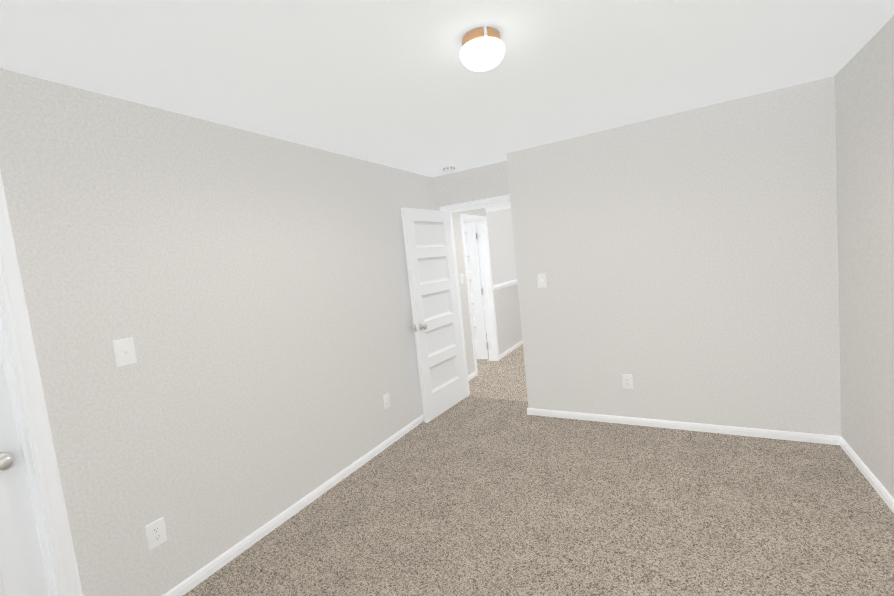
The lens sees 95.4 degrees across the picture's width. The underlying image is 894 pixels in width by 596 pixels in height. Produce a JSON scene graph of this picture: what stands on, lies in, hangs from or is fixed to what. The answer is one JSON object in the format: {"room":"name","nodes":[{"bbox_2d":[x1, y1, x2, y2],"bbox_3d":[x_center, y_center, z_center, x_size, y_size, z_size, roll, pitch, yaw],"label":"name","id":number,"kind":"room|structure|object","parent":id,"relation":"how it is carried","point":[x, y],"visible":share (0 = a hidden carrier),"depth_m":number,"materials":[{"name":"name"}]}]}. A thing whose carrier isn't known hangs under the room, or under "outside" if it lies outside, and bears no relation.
{"room":"empty bedroom","nodes":[
{"label":"empty bedroom","id":0,"kind":"room"},
{"bbox_2d":[0,68,435,595],"bbox_3d":[-1.105,0.180,2.673,0.120,2.430,4.445,-3,6,30],"label":"wall","id":1,"kind":"structure","parent":0,"point":[248,291],"depth_m":2.14,"materials":[{"name":"paint"}]},
{"bbox_2d":[0,354,48,595],"bbox_3d":[-1.908,0.565,1.308,0.163,2.010,0.760,-3,6,30],"label":"closet door","id":2,"kind":"structure","parent":1,"relation":"in","point":[22,572],"depth_m":1.60,"materials":[{"name":"white paint"}]},
{"bbox_2d":[0,172,82,595],"bbox_3d":[-1.869,0.546,1.280,0.139,2.105,0.890,-3,6,30],"label":"trim","id":3,"kind":"structure","parent":1,"relation":"attached to","point":[30,414],"depth_m":1.60,"materials":[{"name":"white paint"}]},
{"bbox_2d":[112,337,136,366],"bbox_3d":[-1.478,0.249,1.871,0.018,0.122,0.079,-3,6,30],"label":"light switch","id":4,"kind":"object","parent":1,"relation":"attached to","point":[124,351],"visible":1,"depth_m":1.87,"materials":[{"name":"white plastic"}]},
{"bbox_2d":[145,517,166,550],"bbox_3d":[-1.392,1.130,1.950,0.008,0.122,0.079,-3,6,30],"label":"outlet","id":5,"kind":"object","parent":1,"relation":"attached to","point":[156,535],"visible":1,"depth_m":1.95,"materials":[{"name":"white plastic"}]},
{"bbox_2d":[163,414,423,595],"bbox_3d":[-0.698,1.293,3.142,0.020,0.060,3.280,-3,6,30],"label":"baseboard","id":6,"kind":"structure","parent":1,"relation":"attached to","point":[188,584],"depth_m":2.52,"materials":[{"name":"white paint"}]},
{"bbox_2d":[383,393,390,408],"bbox_3d":[-0.517,0.888,3.510,0.008,0.122,0.079,-3,6,30],"label":"outlet","id":7,"kind":"object","parent":1,"relation":"attached to","point":[386,397],"visible":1,"depth_m":3.50,"materials":[{"name":"white plastic"}]},
{"bbox_2d":[0,0,893,211],"bbox_3d":[-0.079,-1.320,4.291,6.600,0.050,8.900,-3,6,30],"label":"ceiling","id":8,"kind":"structure","parent":0,"point":[397,84],"depth_m":1.88,"materials":[{"name":"paint"}]},
{"bbox_2d":[442,165,454,171],"bbox_3d":[0.019,-1.256,3.957,0.128,0.038,0.128,-3,6,30],"label":"smoke detector","id":9,"kind":"object","parent":8,"relation":"attached to","point":[449,168],"visible":1,"depth_m":3.92,"materials":[{"name":"white plastic"}]},
{"bbox_2d":[460,25,504,71],"bbox_3d":[0.148,-1.030,1.709,0.191,0.120,0.191,-3,6,30],"label":"ceiling light","id":10,"kind":"object","parent":8,"relation":"attached to","point":[482,48],"visible":1,"depth_m":1.65,"materials":[{"name":"white glass"}]},
{"bbox_2d":[432,161,509,210],"bbox_3d":[0.406,-0.118,4.282,0.940,2.430,0.120,-3,6,30],"label":"wall","id":11,"kind":"structure","parent":0,"point":[479,183],"depth_m":4.15,"materials":[{"name":"paint"}]},
{"bbox_2d":[401,208,466,422],"bbox_3d":[-0.095,0.134,4.075,0.163,2.010,0.778,-3,6,33],"label":"bedroom door","id":12,"kind":"structure","parent":11,"relation":"in","point":[436,327],"depth_m":4.01,"materials":[{"name":"white paint"}]},
{"bbox_2d":[440,194,509,396],"bbox_3d":[0.456,0.042,4.277,0.896,2.105,0.156,-3,6,30],"label":"trim","id":13,"kind":"structure","parent":11,"relation":"attached to","point":[482,203],"depth_m":4.31,"materials":[{"name":"white paint"}]},
{"bbox_2d":[452,208,521,375],"bbox_3d":[0.768,-0.330,6.263,0.130,2.430,3.716,-3,6,30],"label":"wall","id":14,"kind":"structure","parent":0,"point":[508,318],"depth_m":6.05,"materials":[{"name":"paint"}]},
{"bbox_2d":[460,274,463,283],"bbox_3d":[0.195,-0.243,5.119,0.018,0.122,0.079,-3,6,30],"label":"light switch","id":15,"kind":"object","parent":14,"relation":"attached to","point":[461,278],"visible":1,"depth_m":5.11,"materials":[{"name":"white plastic"}]},
{"bbox_2d":[468,371,476,380],"bbox_3d":[0.211,1.032,5.031,0.013,0.060,0.695,-3,6,30],"label":"baseboard","id":16,"kind":"structure","parent":14,"relation":"attached to","point":[473,374],"depth_m":5.23,"materials":[{"name":"white paint"}]},
{"bbox_2d":[463,222,487,358],"bbox_3d":[0.208,-0.075,6.091,0.692,2.010,0.163,-3,6,28],"label":"hall door","id":17,"kind":"structure","parent":14,"relation":"in","point":[476,288],"depth_m":5.96,"materials":[{"name":"white paint"}]},
{"bbox_2d":[460,214,499,374],"bbox_3d":[0.413,-0.073,5.625,0.156,2.105,0.810,-3,6,30],"label":"trim","id":18,"kind":"structure","parent":14,"relation":"attached to","point":[487,283],"depth_m":5.88,"materials":[{"name":"white paint"}]},
{"bbox_2d":[493,279,516,290],"bbox_3d":[1.153,-0.270,6.944,0.160,0.055,2.180,-3,6,30],"label":"trim","id":19,"kind":"structure","parent":14,"relation":"on","point":[504,285],"depth_m":6.40,"materials":[{"name":"white paint"}]},
{"bbox_2d":[499,341,522,358],"bbox_3d":[1.309,0.747,6.987,0.013,0.060,2.210,-3,6,30],"label":"baseboard","id":20,"kind":"structure","parent":14,"relation":"attached to","point":[518,344],"depth_m":6.45,"materials":[{"name":"white paint"}]},
{"bbox_2d":[463,208,516,328],"bbox_3d":[1.396,-0.556,8.095,3.430,2.430,0.120,-3,6,30],"label":"wall","id":21,"kind":"structure","parent":0,"point":[501,245],"depth_m":8.13,"materials":[{"name":"white paint"}]},
{"bbox_2d":[469,331,527,400],"bbox_3d":[1.274,0.852,6.465,6.600,0.050,4.375,-3,6,30],"label":"floor","id":22,"kind":"structure","parent":0,"point":[504,377],"depth_m":5.09,"materials":[{"name":"beige carpet"}]},
{"bbox_2d":[183,396,893,595],"bbox_3d":[-0.887,1.414,2.616,6.600,0.050,4.525,-3,6,30],"label":"floor carpet","id":23,"kind":"object","parent":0,"point":[473,496],"visible":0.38,"depth_m":2.29,"materials":[{"name":"beige carpet"}]},
{"bbox_2d":[506,76,840,435],"bbox_3d":[1.761,-0.177,3.359,2.330,2.430,0.385,-3,6,30],"label":"wall","id":24,"kind":"structure","parent":0,"point":[686,262],"depth_m":3.08,"materials":[{"name":"grey paint"}]},
{"bbox_2d":[537,274,546,287],"bbox_3d":[0.848,-0.154,3.642,0.079,0.122,0.018,-3,6,30],"label":"light switch","id":25,"kind":"object","parent":24,"relation":"attached to","point":[541,279],"visible":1,"depth_m":3.64,"materials":[{"name":"white plastic"}]},
{"bbox_2d":[622,374,632,388],"bbox_3d":[1.509,0.700,3.401,0.079,0.122,0.008,-3,6,30],"label":"outlet","id":26,"kind":"object","parent":24,"relation":"attached to","point":[627,381],"visible":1,"depth_m":3.40,"materials":[{"name":"white plastic"}]},
{"bbox_2d":[527,408,834,444],"bbox_3d":[1.710,1.027,3.333,2.183,0.060,0.013,-3,6,30],"label":"baseboard","id":27,"kind":"structure","parent":24,"relation":"attached to","point":[753,432],"depth_m":3.20,"materials":[{"name":"white paint"}]},
{"bbox_2d":[835,16,893,497],"bbox_3d":[1.670,0.046,0.942,0.120,2.430,3.940,-3,6,30],"label":"wall","id":28,"kind":"structure","parent":0,"point":[864,95],"depth_m":2.25,"materials":[{"name":"paint"}]},
{"bbox_2d":[835,436,893,512],"bbox_3d":[1.733,1.223,1.079,0.013,0.060,3.940,-3,6,30],"label":"baseboard","id":29,"kind":"structure","parent":28,"relation":"attached to","point":[884,494],"depth_m":2.38,"materials":[{"name":"white paint"}]}
]}

